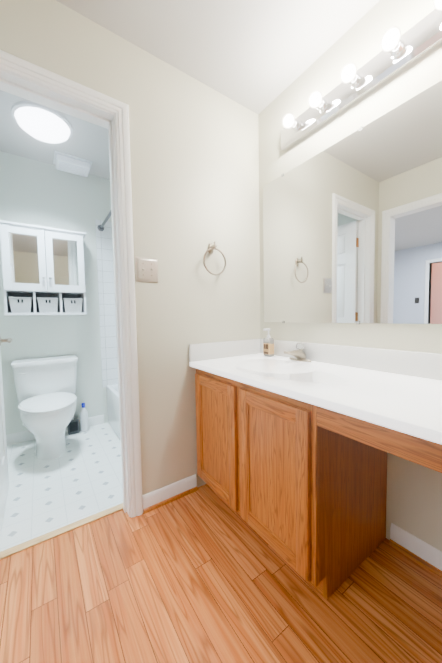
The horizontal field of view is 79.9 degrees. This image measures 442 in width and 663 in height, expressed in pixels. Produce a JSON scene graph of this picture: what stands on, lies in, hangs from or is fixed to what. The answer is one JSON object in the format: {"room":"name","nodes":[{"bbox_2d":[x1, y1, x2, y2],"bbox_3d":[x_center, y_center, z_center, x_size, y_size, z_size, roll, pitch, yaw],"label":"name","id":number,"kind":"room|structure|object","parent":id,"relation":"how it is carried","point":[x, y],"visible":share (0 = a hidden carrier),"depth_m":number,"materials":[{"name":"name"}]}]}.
{"room":"bathroom","nodes":[
{"label":"bathroom","id":0,"kind":"room"},
{"bbox_2d":[0,151,111,434],"bbox_3d":[-1.269,-0.283,2.599,1.930,2.410,0.115,-3,4,-34],"label":"wall","id":1,"kind":"structure","parent":0,"point":[35,192],"depth_m":2.37,"materials":[{"name":"white paint"}]},
{"bbox_2d":[0,220,86,315],"bbox_3d":[-1.483,-0.500,2.239,0.610,0.719,0.219,-3,4,-34],"label":"upper cabinet","id":2,"kind":"object","parent":1,"relation":"attached to","point":[42,261],"visible":1,"depth_m":2.16,"materials":[{"name":"white paint"}]},
{"bbox_2d":[8,297,31,312],"bbox_3d":[-1.639,-0.216,2.162,0.155,0.123,0.159,-3,4,-34],"label":"basket","id":3,"kind":"object","parent":2,"relation":"in","point":[20,304],"visible":1,"depth_m":2.10,"materials":[{"name":"white"}]},
{"bbox_2d":[37,297,58,312],"bbox_3d":[-1.486,-0.224,2.266,0.155,0.123,0.159,-3,4,-34],"label":"basket","id":4,"kind":"object","parent":2,"relation":"in","point":[48,305],"visible":0.94,"depth_m":2.21,"materials":[{"name":"white"}]},
{"bbox_2d":[62,298,82,311],"bbox_3d":[-1.334,-0.233,2.371,0.155,0.123,0.159,-3,4,-34],"label":"basket","id":5,"kind":"object","parent":2,"relation":"in","point":[72,304],"visible":0.96,"depth_m":2.31,"materials":[{"name":"white"}]},
{"bbox_2d":[6,414,103,444],"bbox_3d":[-1.530,0.895,2.395,0.870,0.089,0.012,-3,4,-34],"label":"baseboard","id":6,"kind":"structure","parent":1,"relation":"attached to","point":[19,437],"depth_m":2.28,"materials":[{"name":"white paint"}]},
{"bbox_2d":[95,219,117,387],"bbox_3d":[-0.872,-0.276,2.800,0.780,1.640,0.006,-3,4,-34],"label":"wall tile","id":7,"kind":"structure","parent":1,"relation":"attached to","point":[105,266],"depth_m":2.61,"materials":[{"name":"white tile"}]},
{"bbox_2d":[97,210,110,230],"bbox_3d":[-0.798,-0.980,2.024,0.060,0.060,1.301,-3,4,-34],"label":"rail","id":8,"kind":"object","parent":7,"relation":"attached to","point":[100,227],"visible":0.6,"depth_m":2.41,"materials":[{"name":"silver metal"}]},
{"bbox_2d":[0,422,122,551],"bbox_3d":[-0.866,0.994,2.117,1.930,0.100,1.460,-3,4,-34],"label":"floor","id":9,"kind":"structure","parent":0,"point":[79,478],"depth_m":1.67,"materials":[{"name":"white tile"}]},
{"bbox_2d":[11,355,77,459],"bbox_3d":[-1.363,0.600,2.092,0.468,0.716,0.675,-3,4,-34],"label":"toilet","id":10,"kind":"object","parent":9,"relation":"on","point":[45,392],"visible":1,"depth_m":2.07,"materials":[{"name":"white ceramic"}]},
{"bbox_2d":[67,417,78,434],"bbox_3d":[-1.365,0.770,2.427,0.090,0.329,0.092,-3,4,-34],"label":"toilet brush holder","id":11,"kind":"object","parent":9,"relation":"on","point":[73,426],"visible":0.79,"depth_m":2.40,"materials":[{"name":"grey plastic"}]},
{"bbox_2d":[80,403,88,431],"bbox_3d":[-1.284,0.799,2.470,0.068,0.262,0.068,-3,4,-34],"label":"bottle","id":12,"kind":"object","parent":9,"relation":"on","point":[84,427],"visible":1,"depth_m":2.45,"materials":[{"name":"white plastic"}]},
{"bbox_2d":[106,383,119,439],"bbox_3d":[-0.467,0.732,2.328,0.761,0.384,1.297,-3,4,-34],"label":"bathtub","id":13,"kind":"object","parent":9,"relation":"on","point":[112,394],"visible":0.08,"depth_m":2.42,"materials":[{"name":"white ceramic"}]},
{"bbox_2d":[0,0,259,494],"bbox_3d":[-0.458,-0.231,1.423,1.700,2.410,0.115,-3,4,-34],"label":"wall","id":14,"kind":"structure","parent":0,"point":[194,151],"depth_m":1.48,"materials":[{"name":"beige paint"}]},
{"bbox_2d":[0,337,11,531],"bbox_3d":[-1.196,-0.026,1.349,0.164,2.010,0.588,-3,4,-34],"label":"door","id":15,"kind":"structure","parent":14,"relation":"in","point":[4,481],"depth_m":1.53,"materials":[{"name":"white paint"}]},
{"bbox_2d":[0,503,122,559],"bbox_3d":[-0.781,0.985,1.308,0.583,0.007,0.044,-3,4,-34],"label":"trim","id":16,"kind":"structure","parent":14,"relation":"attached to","point":[46,536],"depth_m":1.29,"materials":[{"name":"brown wood"}]},
{"bbox_2d":[0,50,142,517],"bbox_3d":[-0.774,-0.058,1.213,0.725,2.099,0.155,-3,4,-34],"label":"door frame","id":17,"kind":"structure","parent":14,"relation":"attached to","point":[17,66],"depth_m":1.31,"materials":[{"name":"white paint"}]},
{"bbox_2d":[135,256,157,282],"bbox_3d":[-0.385,-0.325,1.385,0.122,0.127,0.022,-3,4,-34],"label":"switch plate","id":18,"kind":"object","parent":14,"relation":"attached to","point":[146,269],"visible":1,"depth_m":1.38,"materials":[{"name":"beige plastic"}]},
{"bbox_2d":[142,474,197,513],"bbox_3d":[-0.283,0.923,1.510,0.329,0.089,0.024,-3,4,-34],"label":"baseboard","id":19,"kind":"structure","parent":14,"relation":"attached to","point":[160,497],"depth_m":1.50,"materials":[{"name":"white paint"}]},
{"bbox_2d":[203,241,225,274],"bbox_3d":[-0.046,-0.438,1.592,0.163,0.202,0.057,-3,4,-34],"label":"towel ring","id":20,"kind":"object","parent":14,"relation":"attached to","point":[211,248],"visible":1,"depth_m":1.59,"materials":[{"name":"silver metal"}]},
{"bbox_2d":[0,0,379,179],"bbox_3d":[-1.804,-1.356,-0.499,6.215,0.100,4.760,-3,4,-34],"label":"ceiling","id":21,"kind":"structure","parent":0,"point":[257,56],"depth_m":1.31,"materials":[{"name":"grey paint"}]},
{"bbox_2d":[11,101,72,143],"bbox_3d":[-1.222,-1.399,1.820,0.350,0.094,0.350,-3,4,-34],"label":"dome ceiling light","id":22,"kind":"object","parent":21,"relation":"attached to","point":[40,122],"visible":0.98,"depth_m":1.74,"materials":[{"name":"white glass"}]},
{"bbox_2d":[53,150,91,176],"bbox_3d":[-1.286,-1.440,2.290,0.280,0.063,0.210,-3,4,-34],"label":"ceiling vent","id":23,"kind":"object","parent":21,"relation":"in","point":[65,162],"visible":1,"depth_m":2.25,"materials":[{"name":"white"}]},
{"bbox_2d":[0,484,441,662],"bbox_3d":[0.451,1.079,0.205,1.930,0.100,3.185,-3,4,-34],"label":"floor","id":24,"kind":"structure","parent":0,"point":[205,573],"depth_m":0.97,"materials":[{"name":"brown wood"}]},
{"bbox_2d":[190,362,296,571],"bbox_3d":[0.301,0.586,1.398,0.546,0.753,0.834,-3,4,-34],"label":"base cabinet","id":25,"kind":"object","parent":24,"relation":"on","point":[246,432],"depth_m":1.16,"materials":[{"name":"brown wood"}]},
{"bbox_2d":[297,394,441,599],"bbox_3d":[0.912,0.626,0.511,0.546,0.753,1.398,-3,4,-34],"label":"vanity cabinet","id":26,"kind":"object","parent":24,"relation":"on","point":[297,442],"depth_m":0.94,"materials":[{"name":"brown wood"}]},
{"bbox_2d":[193,354,441,437],"bbox_3d":[0.678,0.269,0.820,0.549,0.130,2.197,-3,4,-34],"label":"countertop","id":27,"kind":"structure","parent":26,"relation":"on","point":[413,400],"depth_m":0.98,"materials":[{"name":"white stone"}]},
{"bbox_2d":[263,328,273,356],"bbox_3d":[0.298,0.071,1.687,0.062,0.180,0.067,-3,4,-34],"label":"soap dispenser","id":28,"kind":"object","parent":27,"relation":"on","point":[268,346],"visible":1,"depth_m":1.67,"materials":[{"name":"white"}]},
{"bbox_2d":[284,342,311,361],"bbox_3d":[0.418,0.117,1.492,0.147,0.105,0.156,-3,4,-34],"label":"faucet","id":29,"kind":"object","parent":27,"relation":"on","point":[300,351],"depth_m":1.50,"materials":[{"name":"silver metal"}]},
{"bbox_2d":[258,0,441,551],"bbox_3d":[0.762,-0.243,1.248,0.115,2.410,4.645,-3,4,-34],"label":"wall","id":30,"kind":"structure","parent":0,"point":[414,500],"depth_m":1.21,"materials":[{"name":"beige paint"}]},
{"bbox_2d":[263,80,441,323],"bbox_3d":[0.601,-0.500,1.351,0.009,0.924,1.095,-3,4,-34],"label":"wall mirror","id":31,"kind":"object","parent":30,"relation":"attached to","point":[352,227],"visible":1,"depth_m":1.24,"materials":[{"name":"clear mirror"}]},
{"bbox_2d":[281,0,441,150],"bbox_3d":[0.586,-1.137,1.201,0.145,0.112,0.897,-3,4,-34],"label":"vanity light bar","id":32,"kind":"object","parent":30,"relation":"attached to","point":[400,53],"visible":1,"depth_m":1.15,"materials":[{"name":"silver metal"}]},
{"bbox_2d":[389,523,441,577],"bbox_3d":[1.153,0.947,0.654,0.024,0.089,1.338,-3,4,-34],"label":"baseboard","id":33,"kind":"structure","parent":30,"relation":"attached to","point":[422,553],"depth_m":1.12,"materials":[{"name":"white paint"}]}
]}

